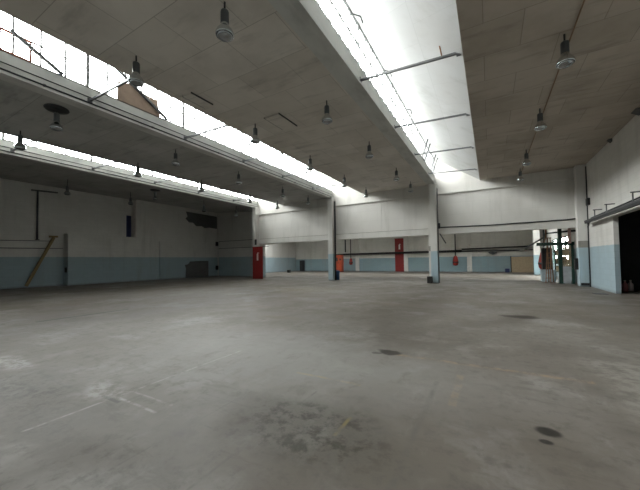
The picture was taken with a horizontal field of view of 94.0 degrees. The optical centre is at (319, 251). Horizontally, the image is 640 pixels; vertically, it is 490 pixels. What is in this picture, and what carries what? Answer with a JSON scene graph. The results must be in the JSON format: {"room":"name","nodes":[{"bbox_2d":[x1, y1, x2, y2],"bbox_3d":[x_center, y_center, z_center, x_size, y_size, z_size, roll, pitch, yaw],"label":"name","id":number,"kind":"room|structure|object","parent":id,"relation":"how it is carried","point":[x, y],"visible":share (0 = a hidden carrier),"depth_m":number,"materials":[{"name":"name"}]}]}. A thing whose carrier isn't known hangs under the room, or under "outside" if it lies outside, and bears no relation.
{"room":"warehouse","nodes":[
{"label":"warehouse","id":0,"kind":"room"},
{"bbox_2d":[0,154,251,212],"bbox_3d":[-12.405,-3.859,17.526,6.810,0.700,21.000,-2,-2,30],"label":"ceiling","id":1,"kind":"structure","parent":0,"point":[11,168],"depth_m":16.76,"materials":[{"name":"grey concrete"}]},
{"bbox_2d":[64,179,70,194],"bbox_3d":[-13.139,-3.346,15.514,0.292,0.830,0.292,-2,-2,30],"label":"lamp","id":2,"kind":"object","parent":1,"relation":"hanging from","point":[66,192],"visible":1,"depth_m":15.46,"materials":[{"name":"metal"}]},
{"bbox_2d":[150,189,159,199],"bbox_3d":[-9.630,-3.307,17.427,0.540,0.610,0.540,-2,-2,30],"label":"lamp","id":3,"kind":"object","parent":1,"relation":"hanging from","point":[154,190],"visible":1,"depth_m":17.34,"materials":[{"name":"metal"}]},
{"bbox_2d":[0,178,295,288],"bbox_3d":[-12.020,-0.946,24.725,1.100,6.300,34.600,-2,-2,30],"label":"wall","id":4,"kind":"structure","parent":0,"point":[90,228],"depth_m":19.51,"materials":[{"name":"white paint"}]},
{"bbox_2d":[31,189,57,239],"bbox_3d":[-16.137,-2.138,17.486,0.165,2.960,1.205,-2,-2,30],"label":"pipe","id":5,"kind":"object","parent":4,"relation":"attached to","point":[38,191],"visible":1,"depth_m":17.21,"materials":[{"name":"black metal"}]},
{"bbox_2d":[126,215,130,236],"bbox_3d":[-13.873,-1.829,21.640,0.080,1.570,0.290,-2,-2,30],"label":"banner","id":6,"kind":"object","parent":4,"relation":"attached to","point":[128,218],"visible":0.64,"depth_m":21.59,"materials":[{"name":"blue fabric"}]},
{"bbox_2d":[131,200,136,236],"bbox_3d":[-13.555,-2.380,21.775,0.530,2.670,0.099,-2,-2,30],"label":"wall post","id":7,"kind":"object","parent":4,"relation":"attached to","point":[134,206],"visible":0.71,"depth_m":21.68,"materials":[{"name":"white paint"}]},
{"bbox_2d":[185,261,208,277],"bbox_3d":[-10.699,1.505,25.990,0.012,1.400,2.400,-2,-2,30],"label":"bare patch","id":8,"kind":"object","parent":4,"relation":"attached to","point":[194,268],"visible":0.96,"depth_m":26.00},
{"bbox_2d":[185,212,216,228],"bbox_3d":[-10.499,-2.737,26.569,0.012,1.250,3.340,-2,-2,30],"label":"bare patch","id":9,"kind":"object","parent":4,"relation":"attached to","point":[206,221],"visible":1,"depth_m":26.60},
{"bbox_2d":[0,79,324,203],"bbox_3d":[-5.985,-3.797,12.797,3.940,0.120,19.150,-2,-2,30],"label":"ceiling","id":10,"kind":"structure","parent":0,"point":[22,109],"depth_m":10.63,"materials":[{"name":"grey concrete"}]},
{"bbox_2d":[13,131,25,150],"bbox_3d":[-9.399,-3.489,9.354,0.292,0.610,0.292,-2,-2,30],"label":"lamp","id":11,"kind":"object","parent":10,"relation":"hanging from","point":[19,145],"visible":1,"depth_m":9.30,"materials":[{"name":"metal"}]},
{"bbox_2d":[43,103,69,131],"bbox_3d":[-7.097,-3.560,8.043,0.540,0.610,0.540,-2,-2,30],"label":"lamp","id":12,"kind":"object","parent":10,"relation":"hanging from","point":[57,110],"visible":1,"depth_m":7.98,"materials":[{"name":"metal"}]},
{"bbox_2d":[134,166,141,176],"bbox_3d":[-7.616,-3.419,12.481,0.292,0.610,0.292,-2,-2,30],"label":"lamp","id":13,"kind":"object","parent":10,"relation":"hanging from","point":[137,173],"visible":1,"depth_m":12.42,"materials":[{"name":"metal"}]},
{"bbox_2d":[171,149,179,165],"bbox_3d":[-5.364,-3.492,11.083,0.292,0.610,0.292,-2,-2,30],"label":"lamp","id":14,"kind":"object","parent":10,"relation":"hanging from","point":[175,162],"visible":1,"depth_m":11.02,"materials":[{"name":"metal"}]},
{"bbox_2d":[235,171,241,184],"bbox_3d":[-3.778,-3.430,13.862,0.292,0.610,0.292,-2,-2,30],"label":"lamp","id":15,"kind":"object","parent":10,"relation":"hanging from","point":[238,181],"visible":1,"depth_m":13.80,"materials":[{"name":"metal"}]},
{"bbox_2d":[0,0,426,193],"bbox_3d":[-0.357,-3.970,9.590,3.940,0.120,19.150,-2,-2,30],"label":"ceiling","id":16,"kind":"structure","parent":0,"point":[267,70],"depth_m":6.45,"materials":[{"name":"grey concrete"}]},
{"bbox_2d":[128,55,143,86],"bbox_3d":[-3.719,-3.666,6.037,0.292,0.610,0.292,-2,-2,30],"label":"lamp","id":17,"kind":"object","parent":16,"relation":"hanging from","point":[134,79],"visible":1,"depth_m":5.98,"materials":[{"name":"metal"}]},
{"bbox_2d":[182,92,212,107],"bbox_3d":[-3.156,-3.904,7.720,0.355,0.043,0.670,-2,-2,30],"label":"board","id":18,"kind":"object","parent":16,"relation":"attached to","point":[192,97],"visible":1,"depth_m":7.68,"materials":[{"name":"wood"}]},
{"bbox_2d":[215,1,233,41],"bbox_3d":[-1.537,-3.732,4.818,0.292,0.610,0.292,-2,-2,30],"label":"lamp","id":19,"kind":"object","parent":16,"relation":"hanging from","point":[223,32],"visible":1,"depth_m":4.76,"materials":[{"name":"metal"}]},
{"bbox_2d":[250,124,259,143],"bbox_3d":[-1.975,-3.597,9.094,0.292,0.610,0.292,-2,-2,30],"label":"lamp","id":20,"kind":"object","parent":16,"relation":"hanging from","point":[255,140],"visible":1,"depth_m":9.03,"materials":[{"name":"metal"}]},
{"bbox_2d":[264,113,296,129],"bbox_3d":[-1.173,-3.893,8.977,0.555,0.043,0.920,-2,-2,30],"label":"board","id":21,"kind":"object","parent":16,"relation":"attached to","point":[279,120],"visible":1,"depth_m":8.96,"materials":[{"name":"wood"}]},
{"bbox_2d":[307,155,313,170],"bbox_3d":[-0.390,-3.535,11.873,0.292,0.610,0.292,-2,-2,30],"label":"lamp","id":22,"kind":"object","parent":16,"relation":"hanging from","point":[310,167],"visible":1,"depth_m":11.81,"materials":[{"name":"metal"}]},
{"bbox_2d":[322,100,332,124],"bbox_3d":[0.182,-3.664,7.831,0.292,0.610,0.292,-2,-2,30],"label":"lamp","id":23,"kind":"object","parent":16,"relation":"hanging from","point":[327,119],"visible":1,"depth_m":7.77,"materials":[{"name":"metal"}]},
{"bbox_2d":[365,141,373,158],"bbox_3d":[1.747,-3.603,10.575,0.292,0.610,0.292,-2,-2,30],"label":"lamp","id":24,"kind":"object","parent":16,"relation":"hanging from","point":[369,155],"visible":1,"depth_m":10.51,"materials":[{"name":"metal"}]},
{"bbox_2d":[393,168,399,180],"bbox_3d":[3.491,-3.535,13.632,0.292,0.610,0.292,-2,-2,30],"label":"lamp","id":25,"kind":"object","parent":16,"relation":"hanging from","point":[396,178],"visible":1,"depth_m":13.57,"materials":[{"name":"metal"}]},
{"bbox_2d":[217,212,274,276],"bbox_3d":[-7.575,-1.019,25.962,7.600,6.400,2.050,-2,-2,30],"label":"wall","id":26,"kind":"structure","parent":0,"point":[233,261],"depth_m":26.77,"materials":[{"name":"white paint"}]},
{"bbox_2d":[0,271,639,489],"bbox_3d":[1.748,1.882,16.809,32.700,0.200,34.600,-2,-2,30],"label":"floor","id":27,"kind":"structure","parent":0,"point":[295,380],"depth_m":3.14,"materials":[{"name":"concrete"}]},
{"bbox_2d":[24,236,57,286],"bbox_3d":[-16.091,0.503,17.255,0.176,2.935,1.445,-2,-2,27],"label":"plank","id":28,"kind":"object","parent":27,"relation":"on","point":[51,241],"visible":1,"depth_m":17.18,"materials":[{"name":"brown wood"}]},
{"bbox_2d":[252,207,258,246],"bbox_3d":[-4.929,-0.686,22.920,0.330,5.480,0.400,-2,-2,30],"label":"column","id":29,"kind":"structure","parent":27,"relation":"on","point":[255,211],"depth_m":22.83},
{"bbox_2d":[0,139,257,207],"bbox_3d":[-9.704,-3.793,14.918,0.460,0.500,19.150,-2,-2,30],"label":"beam","id":30,"kind":"structure","parent":29,"relation":"on","point":[6,144],"depth_m":14.01,"materials":[{"name":"concrete"}]},
{"bbox_2d":[0,145,256,206],"bbox_3d":[-9.538,-3.725,14.810,0.049,0.189,19.130,-2,-2,30],"label":"conduit","id":31,"kind":"object","parent":30,"relation":"attached to","point":[0,145],"visible":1,"depth_m":14.12,"materials":[{"name":"metal"}]},
{"bbox_2d":[252,246,262,278],"bbox_3d":[-4.695,0.828,22.471,1.020,2.420,0.050,-2,-2,30],"label":"door","id":32,"kind":"structure","parent":27,"relation":"on","point":[257,251],"depth_m":22.44,"materials":[{"name":"red paint"}]},
{"bbox_2d":[300,260,304,270],"bbox_3d":[-2.283,1.806,38.282,0.450,1.350,0.500,-2,-2,30],"label":"locker","id":33,"kind":"object","parent":27,"relation":"on","point":[302,262],"visible":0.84,"depth_m":38.11,"materials":[{"name":"metal"}]},
{"bbox_2d":[327,197,334,280],"bbox_3d":[0.760,-0.860,19.679,0.330,5.480,0.400,-2,-2,30],"label":"column","id":34,"kind":"structure","parent":27,"relation":"on","point":[330,201],"depth_m":19.51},
{"bbox_2d":[0,51,331,198],"bbox_3d":[-4.076,-3.966,11.711,0.460,0.500,19.150,-2,-2,30],"label":"beam","id":35,"kind":"structure","parent":34,"relation":"on","point":[4,57],"depth_m":8.66,"materials":[{"name":"concrete"}]},
{"bbox_2d":[87,79,127,102],"bbox_3d":[-5.127,-3.995,7.332,2.170,0.145,0.110,-2,-2,30],"label":"bar","id":36,"kind":"object","parent":35,"relation":"attached to","point":[126,80],"visible":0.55,"depth_m":7.40,"materials":[{"name":"grey paint"}]},
{"bbox_2d":[117,81,159,117],"bbox_3d":[-5.433,-4.609,8.994,0.025,0.620,1.260,-2,-2,30],"label":"sheet","id":37,"kind":"object","parent":35,"relation":"on","point":[126,93],"visible":0.8,"depth_m":8.86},
{"bbox_2d":[0,61,331,196],"bbox_3d":[-3.910,-3.897,11.604,0.049,0.189,19.130,-2,-2,30],"label":"conduit","id":38,"kind":"object","parent":35,"relation":"attached to","point":[44,85],"visible":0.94,"depth_m":8.62,"materials":[{"name":"metal"}]},
{"bbox_2d":[184,125,229,139],"bbox_3d":[-3.725,-3.941,9.790,2.170,0.145,0.110,-2,-2,30],"label":"bar","id":39,"kind":"object","parent":35,"relation":"attached to","point":[223,126],"visible":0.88,"depth_m":9.77,"materials":[{"name":"grey paint"}]},
{"bbox_2d":[242,152,282,161],"bbox_3d":[-2.338,-3.886,12.221,2.170,0.145,0.110,-2,-2,30],"label":"bar","id":40,"kind":"object","parent":35,"relation":"attached to","point":[280,152],"visible":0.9,"depth_m":12.23,"materials":[{"name":"grey paint"}]},
{"bbox_2d":[282,170,318,176],"bbox_3d":[-0.966,-3.833,14.627,2.170,0.145,0.110,-2,-2,30],"label":"bar","id":41,"kind":"object","parent":35,"relation":"attached to","point":[315,170],"visible":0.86,"depth_m":14.59,"materials":[{"name":"grey paint"}]},
{"bbox_2d":[334,201,336,279],"bbox_3d":[1.003,-0.724,19.652,0.100,5.200,0.100,-2,-2,30],"label":"cable","id":42,"kind":"object","parent":34,"relation":"attached to","point":[334,201],"visible":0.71,"depth_m":19.64,"materials":[{"name":"metal"}]},
{"bbox_2d":[336,255,343,271],"bbox_3d":[2.180,1.321,33.300,0.760,1.900,0.550,-2,-2,30],"label":"tall cabinet","id":43,"kind":"object","parent":27,"relation":"on","point":[339,258],"visible":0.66,"depth_m":33.09,"materials":[{"name":"orange metal"}]},
{"bbox_2d":[427,183,438,282],"bbox_3d":[6.265,-1.029,16.543,0.475,5.480,0.400,-2,-2,30],"label":"column","id":44,"kind":"structure","parent":27,"relation":"on","point":[431,188],"depth_m":16.36,"materials":[{"name":"white paint"}]},
{"bbox_2d":[268,0,434,183],"bbox_3d":[1.553,-4.138,8.505,0.460,0.500,19.150,-2,-2,30],"label":"beam","id":45,"kind":"structure","parent":44,"relation":"on","point":[306,18],"depth_m":6.55,"materials":[{"name":"concrete"}]},
{"bbox_2d":[360,52,460,82],"bbox_3d":[1.944,-4.078,6.582,2.241,0.215,0.110,-2,-2,30],"label":"bar","id":46,"kind":"object","parent":45,"relation":"attached to","point":[453,53],"visible":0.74,"depth_m":6.53,"materials":[{"name":"grey paint"}]},
{"bbox_2d":[394,113,469,128],"bbox_3d":[3.405,-4.021,9.144,2.241,0.215,0.110,-2,-2,30],"label":"bar","id":47,"kind":"object","parent":45,"relation":"attached to","point":[463,114],"visible":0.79,"depth_m":9.11,"materials":[{"name":"grey paint"}]},
{"bbox_2d":[414,146,473,154],"bbox_3d":[4.866,-3.964,11.706,2.241,0.215,0.110,-2,-2,30],"label":"bar","id":48,"kind":"object","parent":45,"relation":"attached to","point":[469,146],"visible":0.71,"depth_m":11.69,"materials":[{"name":"grey paint"}]},
{"bbox_2d":[428,169,476,173],"bbox_3d":[6.452,-3.902,14.485,2.241,0.215,0.110,-2,-2,30],"label":"bar","id":49,"kind":"object","parent":45,"relation":"attached to","point":[465,169],"visible":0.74,"depth_m":14.47,"materials":[{"name":"grey paint"}]},
{"bbox_2d":[437,189,439,282],"bbox_3d":[6.499,-0.896,16.406,0.050,5.200,0.050,-2,-2,30],"label":"cable","id":50,"kind":"object","parent":44,"relation":"attached to","point":[437,189],"visible":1,"depth_m":16.38,"materials":[{"name":"grey paint"}]},
{"bbox_2d":[510,256,533,271],"bbox_3d":[18.272,1.129,26.837,1.920,1.460,0.200,-2,-2,30],"label":"sheet","id":51,"kind":"object","parent":27,"relation":"on","point":[518,264],"visible":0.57,"depth_m":26.86,"materials":[{"name":"wood"}]},
{"bbox_2d":[532,230,540,274],"bbox_3d":[16.306,-0.745,22.496,0.400,5.000,0.400,-2,-2,30],"label":"column","id":52,"kind":"structure","parent":27,"relation":"on","point":[536,233],"depth_m":22.32,"materials":[{"name":"white paint"}]},
{"bbox_2d":[541,248,552,269],"bbox_3d":[13.190,0.718,17.332,0.480,1.850,0.400,-2,-2,30],"label":"case","id":53,"kind":"object","parent":27,"relation":"on","point":[543,250],"visible":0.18,"depth_m":17.23,"materials":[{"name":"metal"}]},
{"bbox_2d":[540,269,555,281],"bbox_3d":[12.457,1.302,16.298,0.640,0.640,0.540,-2,-2,30],"label":"crate","id":54,"kind":"object","parent":27,"relation":"on","point":[543,271],"visible":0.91,"depth_m":16.13,"materials":[{"name":"grey plastic"}]},
{"bbox_2d":[545,238,553,282],"bbox_3d":[11.943,0.442,15.532,0.979,2.334,0.276,1,-2,-45],"label":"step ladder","id":55,"kind":"object","parent":27,"relation":"on","point":[547,257],"visible":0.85,"depth_m":15.53,"materials":[{"name":"brown wood"}]},
{"bbox_2d":[536,229,575,283],"bbox_3d":[11.760,-0.900,14.960,1.510,4.980,0.240,-2,-2,30],"label":"steel frame","id":56,"kind":"object","parent":27,"relation":"on","point":[559,243],"visible":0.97,"depth_m":14.74,"materials":[{"name":"green metal"}]},
{"bbox_2d":[554,247,569,279],"bbox_3d":[13.213,0.686,16.283,0.450,1.850,1.290,-2,-2,30],"label":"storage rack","id":57,"kind":"object","parent":27,"relation":"on","point":[555,255],"visible":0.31,"depth_m":16.86,"materials":[{"name":"green metal"}]},
{"bbox_2d":[557,266,571,282],"bbox_3d":[12.359,1.140,15.033,0.711,0.982,0.229,-2,-2,30],"label":"board","id":58,"kind":"object","parent":27,"relation":"on","point":[567,272],"visible":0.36,"depth_m":14.99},
{"bbox_2d":[573,164,589,286],"bbox_3d":[11.757,-1.167,13.399,0.374,5.420,0.425,-2,-2,30],"label":"column","id":59,"kind":"structure","parent":27,"relation":"on","point":[578,170],"depth_m":13.26,"materials":[{"name":"concrete"}]},
{"bbox_2d":[574,258,578,268],"bbox_3d":[11.588,0.549,13.500,0.119,0.500,0.250,-2,-2,30],"label":"switch box","id":60,"kind":"object","parent":59,"relation":"attached to","point":[576,265],"visible":1,"depth_m":13.40,"materials":[{"name":"black plastic"}]},
{"bbox_2d":[622,280,627,291],"bbox_3d":[11.322,1.270,11.073,0.160,0.420,0.160,-2,-2,30],"label":"bottle","id":61,"kind":"object","parent":27,"relation":"on","point":[624,285],"visible":1,"depth_m":11.03,"materials":[{"name":"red plastic"}]},
{"bbox_2d":[628,280,633,290],"bbox_3d":[11.636,1.269,11.182,0.160,0.420,0.160,-2,-2,30],"label":"bottle","id":62,"kind":"object","parent":27,"relation":"on","point":[630,284],"visible":0.94,"depth_m":11.13,"materials":[{"name":"plastic"}]},
{"bbox_2d":[296,230,532,271],"bbox_3d":[7.793,-0.410,33.160,27.140,5.200,0.300,-2,-2,30],"label":"wall","id":63,"kind":"structure","parent":0,"point":[314,253],"depth_m":31.26,"materials":[{"name":"white paint"}]},
{"bbox_2d":[355,239,359,270],"bbox_3d":[4.347,-0.214,34.820,0.400,5.000,0.218,-2,-2,30],"label":"pilaster","id":64,"kind":"object","parent":63,"relation":"attached to","point":[356,240],"visible":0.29,"depth_m":34.70,"materials":[{"name":"white paint"}]},
{"bbox_2d":[395,238,403,271],"bbox_3d":[8.650,0.357,32.441,1.040,3.600,0.050,-2,-2,30],"label":"board","id":65,"kind":"object","parent":63,"relation":"attached to","point":[399,245],"visible":1,"depth_m":32.44,"materials":[{"name":"red paint"}]},
{"bbox_2d":[403,237,407,271],"bbox_3d":[9.211,-0.363,32.049,0.400,5.000,0.218,-2,-2,30],"label":"pilaster","id":66,"kind":"object","parent":63,"relation":"attached to","point":[405,239],"visible":0.64,"depth_m":31.93,"materials":[{"name":"white paint"}]},
{"bbox_2d":[336,250,461,254],"bbox_3d":[7.486,0.021,32.749,14.610,0.578,0.220,-2,-2,30],"label":"pipe","id":67,"kind":"object","parent":66,"relation":"attached to","point":[443,251],"visible":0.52,"depth_m":32.06,"materials":[{"name":"black metal"}]},
{"bbox_2d":[466,233,471,271],"bbox_3d":[14.509,-0.525,29.030,0.400,5.000,0.218,-2,-2,30],"label":"pilaster","id":68,"kind":"object","parent":63,"relation":"attached to","point":[468,235],"visible":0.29,"depth_m":28.92,"materials":[{"name":"white paint"}]},
{"bbox_2d":[462,246,526,249],"bbox_3d":[16.199,-0.358,27.845,5.402,0.230,0.120,-2,-2,30],"label":"pipe","id":69,"kind":"object","parent":68,"relation":"attached to","point":[508,246],"visible":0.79,"depth_m":27.85,"materials":[{"name":"metal"}]},
{"bbox_2d":[462,249,532,251],"bbox_3d":[16.307,-0.321,27.670,5.760,0.583,0.315,-2,-2,30],"label":"pipe","id":70,"kind":"object","parent":68,"relation":"attached to","point":[519,249],"visible":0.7,"depth_m":27.71,"materials":[{"name":"metal"}]},
{"bbox_2d":[254,133,575,243],"bbox_3d":[3.523,-3.824,18.514,19.880,5.940,0.400,-2,-2,30],"label":"wall","id":71,"kind":"structure","parent":0,"point":[464,199],"depth_m":16.64,"materials":[{"name":"white paint"}]},
{"bbox_2d":[267,219,575,238],"bbox_3d":[3.670,-1.217,18.168,19.140,0.025,0.015,-2,-2,30],"label":"trim","id":72,"kind":"structure","parent":71,"relation":"attached to","point":[573,219],"depth_m":18.85,"materials":[{"name":"grey metal"}]},
{"bbox_2d":[440,218,575,227],"bbox_3d":[9.139,-1.403,15.027,5.768,0.120,0.060,-2,-2,30],"label":"cable","id":73,"kind":"object","parent":71,"relation":"attached to","point":[571,218],"visible":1,"depth_m":14.80,"materials":[{"name":"metal"}]},
{"bbox_2d":[346,0,639,179],"bbox_3d":[4.433,-4.826,6.878,6.450,1.700,19.150,-2,-2,30],"label":"ceiling","id":74,"kind":"structure","parent":0,"point":[511,48],"depth_m":7.04,"materials":[{"name":"grey concrete"}]},
{"bbox_2d":[315,0,359,65],"bbox_3d":[0.204,-4.973,5.899,0.075,1.060,2.855,-2,-2,30],"label":"window","id":75,"kind":"structure","parent":74,"relation":"attached to","point":[330,3],"depth_m":6.62,"materials":[{"name":"glass"}]},
{"bbox_2d":[359,27,392,113],"bbox_3d":[1.601,-4.919,8.348,0.075,1.060,2.855,-2,-2,30],"label":"window","id":76,"kind":"structure","parent":74,"relation":"attached to","point":[365,41],"depth_m":8.32,"materials":[{"name":"metal"}]},
{"bbox_2d":[345,0,424,142],"bbox_3d":[1.086,-5.275,7.156,0.183,0.164,15.900,-2,-2,30],"label":"rod","id":77,"kind":"object","parent":74,"relation":"attached to","point":[345,0],"visible":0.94,"depth_m":7.96,"materials":[{"name":"metal"}]},
{"bbox_2d":[393,87,412,143],"bbox_3d":[2.998,-4.864,10.797,0.075,1.060,2.855,-2,-2,30],"label":"window","id":78,"kind":"structure","parent":74,"relation":"attached to","point":[410,128],"depth_m":10.77,"materials":[{"name":"glass"}]},
{"bbox_2d":[413,125,425,162],"bbox_3d":[4.395,-4.809,13.246,0.075,1.060,2.855,-2,-2,30],"label":"window","id":79,"kind":"structure","parent":74,"relation":"attached to","point":[420,144],"depth_m":13.22,"materials":[{"name":"glass"}]},
{"bbox_2d":[422,139,430,160],"bbox_3d":[4.944,-4.738,13.867,0.348,0.900,0.650,-2,-2,30],"label":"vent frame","id":80,"kind":"object","parent":79,"relation":"attached to","point":[427,139],"visible":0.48,"depth_m":13.63,"materials":[{"name":"metal"}]},
{"bbox_2d":[426,146,434,175],"bbox_3d":[5.755,-4.756,15.630,0.075,1.060,2.705,-2,-2,30],"label":"window","id":81,"kind":"structure","parent":74,"relation":"attached to","point":[429,163],"depth_m":15.61,"materials":[{"name":"metal"}]},
{"bbox_2d":[517,171,523,181],"bbox_3d":[9.202,-3.530,13.714,0.292,0.610,0.292,-2,-2,30],"label":"lamp","id":82,"kind":"object","parent":74,"relation":"hanging from","point":[520,178],"visible":1,"depth_m":13.65,"materials":[{"name":"metal"}]},
{"bbox_2d":[522,150,530,165],"bbox_3d":[7.864,-3.582,11.369,0.292,0.610,0.292,-2,-2,30],"label":"lamp","id":83,"kind":"object","parent":74,"relation":"hanging from","point":[526,162],"visible":1,"depth_m":11.31,"materials":[{"name":"metal"}]},
{"bbox_2d":[534,108,546,130],"bbox_3d":[6.081,-3.652,8.243,0.292,0.610,0.292,-2,-2,30],"label":"lamp","id":84,"kind":"object","parent":74,"relation":"hanging from","point":[540,125],"visible":1,"depth_m":8.19,"materials":[{"name":"metal"}]},
{"bbox_2d":[522,0,584,169],"bbox_3d":[5.182,-3.968,6.460,0.026,0.026,19.000,-2,-2,30],"label":"conduit","id":85,"kind":"object","parent":74,"relation":"attached to","point":[583,0],"visible":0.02,"depth_m":6.55,"materials":[{"name":"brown metal"}]},
{"bbox_2d":[555,34,575,68],"bbox_3d":[4.521,-3.713,5.507,0.292,0.610,0.292,-2,-2,30],"label":"lamp","id":86,"kind":"object","parent":74,"relation":"hanging from","point":[566,59],"visible":1,"depth_m":5.45,"materials":[{"name":"metal"}]},
{"bbox_2d":[631,107,639,115],"bbox_3d":[8.920,-3.928,8.385,0.175,0.115,0.350,-2,-2,30],"label":"lamp","id":87,"kind":"object","parent":74,"relation":"attached to","point":[636,111],"visible":1,"depth_m":8.40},
{"bbox_2d":[540,115,639,293],"bbox_3d":[11.017,-1.502,11.597,0.140,6.000,34.600,-2,-2,30],"label":"wall","id":88,"kind":"structure","parent":0,"point":[613,172],"depth_m":10.80,"materials":[{"name":"white paint"}]},
{"bbox_2d":[525,230,575,248],"bbox_3d":[12.992,-0.634,17.558,0.784,0.770,5.528,-1,-2,12],"label":"pipe","id":89,"kind":"object","parent":88,"relation":"attached to","point":[565,230],"visible":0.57,"depth_m":16.43,"materials":[{"name":"metal"}]},
{"bbox_2d":[553,236,568,264],"bbox_3d":[15.222,-0.040,18.838,0.080,1.700,5.020,-2,-2,30],"label":"window","id":90,"kind":"structure","parent":88,"relation":"in","point":[564,237],"depth_m":19.86,"materials":[{"name":"white glass"}]},
{"bbox_2d":[585,166,590,286],"bbox_3d":[11.779,-1.116,13.111,0.044,5.300,0.044,-2,-2,30],"label":"cable","id":91,"kind":"object","parent":88,"relation":"attached to","point":[585,166],"visible":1,"depth_m":13.08,"materials":[{"name":"metal"}]},
{"bbox_2d":[584,191,639,223],"bbox_3d":[9.247,-1.492,8.922,0.283,0.428,8.600,-2,-2,30],"label":"sliding door rail","id":92,"kind":"object","parent":88,"relation":"attached to","point":[633,203],"visible":1,"depth_m":9.61,"materials":[{"name":"metal"}]},
{"bbox_2d":[587,196,639,225],"bbox_3d":[9.524,-1.366,9.171,0.070,0.466,9.313,-2,-2,30],"label":"cable","id":93,"kind":"object","parent":88,"relation":"attached to","point":[639,196],"visible":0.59,"depth_m":9.94,"materials":[{"name":"metal"}]},
{"bbox_2d":[618,210,639,289],"bbox_3d":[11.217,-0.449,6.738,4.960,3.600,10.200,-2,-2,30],"label":"doorway","id":94,"kind":"structure","parent":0,"point":[629,224],"depth_m":11.71,"materials":[{"name":"paint"}]},
{"bbox_3d":[4.155,-3.050,26.917,27.140,0.200,14.850,-2,-2,30],"label":"ceiling","id":95,"kind":"structure","parent":0,"visible":0},
{"bbox_2d":[568,228,570,242],"bbox_3d":[12.053,-1.919,14.469,0.120,3.020,0.120,-2,-2,30],"label":"pipe","id":96,"kind":"object","parent":95,"relation":"attached to","point":[569,229],"visible":0.34,"depth_m":14.39,"materials":[{"name":"metal"}]},
{"bbox_3d":[-3.038,-4.637,11.134,2.210,1.620,19.150,-2,-2,30],"label":"ceiling","id":97,"kind":"structure","parent":0,"visible":0},
{"bbox_2d":[9,29,63,75],"bbox_3d":[-6.536,-4.591,6.922,0.065,0.548,0.960,-2,-2,30],"label":"diagonal strut","id":98,"kind":"object","parent":97,"relation":"attached to","point":[11,31],"visible":1,"depth_m":6.87,"materials":[{"name":"grey paint"}]},
{"bbox_2d":[0,17,89,87],"bbox_3d":[-6.822,-4.856,6.657,0.075,1.060,2.855,-2,-2,30],"label":"window","id":99,"kind":"structure","parent":97,"relation":"attached to","point":[87,57],"depth_m":7.38,"materials":[{"name":"metal"}]},
{"bbox_2d":[0,27,31,62],"bbox_3d":[-6.790,-4.601,6.659,0.035,0.495,0.535,-2,-2,30],"label":"vent frame","id":100,"kind":"object","parent":99,"relation":"attached to","point":[1,28],"visible":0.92,"depth_m":6.67,"materials":[{"name":"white metal"}]},
{"bbox_2d":[89,64,184,128],"bbox_3d":[-5.425,-4.801,9.106,0.075,1.060,2.855,-2,-2,30],"label":"window","id":101,"kind":"structure","parent":97,"relation":"attached to","point":[182,112],"depth_m":9.50,"materials":[{"name":"metal"}]},
{"bbox_2d":[114,68,167,119],"bbox_3d":[-5.357,-4.740,8.999,0.065,0.937,1.612,-2,-2,30],"label":"diagonal strut","id":102,"kind":"object","parent":97,"relation":"attached to","point":[122,74],"visible":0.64,"depth_m":9.01,"materials":[{"name":"grey paint"}]},
{"bbox_2d":[185,109,242,152],"bbox_3d":[-4.028,-4.746,11.555,0.075,1.060,2.855,-2,-2,30],"label":"window","id":103,"kind":"structure","parent":97,"relation":"attached to","point":[194,118],"depth_m":11.54,"materials":[{"name":"metal"}]},
{"bbox_2d":[243,137,282,169],"bbox_3d":[-2.631,-4.692,14.004,0.075,1.060,2.855,-2,-2,30],"label":"window","id":104,"kind":"structure","parent":97,"relation":"attached to","point":[256,147],"depth_m":14.09,"materials":[{"name":"glass"}]},
{"bbox_2d":[283,156,311,182],"bbox_3d":[-1.234,-4.637,16.453,0.075,1.060,2.855,-2,-2,30],"label":"window","id":105,"kind":"structure","parent":97,"relation":"attached to","point":[310,173],"depth_m":16.55,"materials":[{"name":"glass"}]},
{"bbox_2d":[312,169,331,190],"bbox_3d":[0.126,-4.584,18.837,0.075,1.060,2.705,-2,-2,30],"label":"window","id":106,"kind":"structure","parent":97,"relation":"attached to","point":[314,169],"depth_m":18.82,"materials":[{"name":"metal"}]},
{"bbox_3d":[-8.666,-4.465,14.341,2.210,1.620,19.150,-2,-2,30],"label":"ceiling","id":107,"kind":"structure","parent":0,"visible":0},
{"bbox_2d":[5,139,92,160],"bbox_3d":[-11.053,-4.629,12.312,0.075,1.060,2.855,-2,-2,30],"label":"window","id":108,"kind":"structure","parent":107,"relation":"attached to","point":[91,157],"depth_m":12.43,"materials":[{"name":"glass"}]},
{"bbox_2d":[92,159,153,175],"bbox_3d":[-9.656,-4.574,14.761,0.075,1.060,2.855,-2,-2,30],"label":"window","id":109,"kind":"structure","parent":107,"relation":"attached to","point":[152,173],"depth_m":14.71,"materials":[{"name":"glass"}]},
{"bbox_2d":[153,174,197,186],"bbox_3d":[-8.259,-4.519,17.210,0.075,1.060,2.855,-2,-2,30],"label":"window","id":110,"kind":"structure","parent":107,"relation":"attached to","point":[160,174],"depth_m":17.15,"materials":[{"name":"glass"}]},
{"bbox_3d":[13.236,-1.491,29.273,0.100,3.020,0.100,-2,-2,30],"label":"pipe","id":111,"kind":"object","parent":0,"visible":0},
{"bbox_2d":[453,252,458,265],"bbox_3d":[13.265,0.688,29.207,0.560,1.340,0.560,-2,-2,30],"label":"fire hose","id":112,"kind":"object","parent":111,"relation":"hanging from","point":[455,258],"visible":1,"depth_m":29.04,"materials":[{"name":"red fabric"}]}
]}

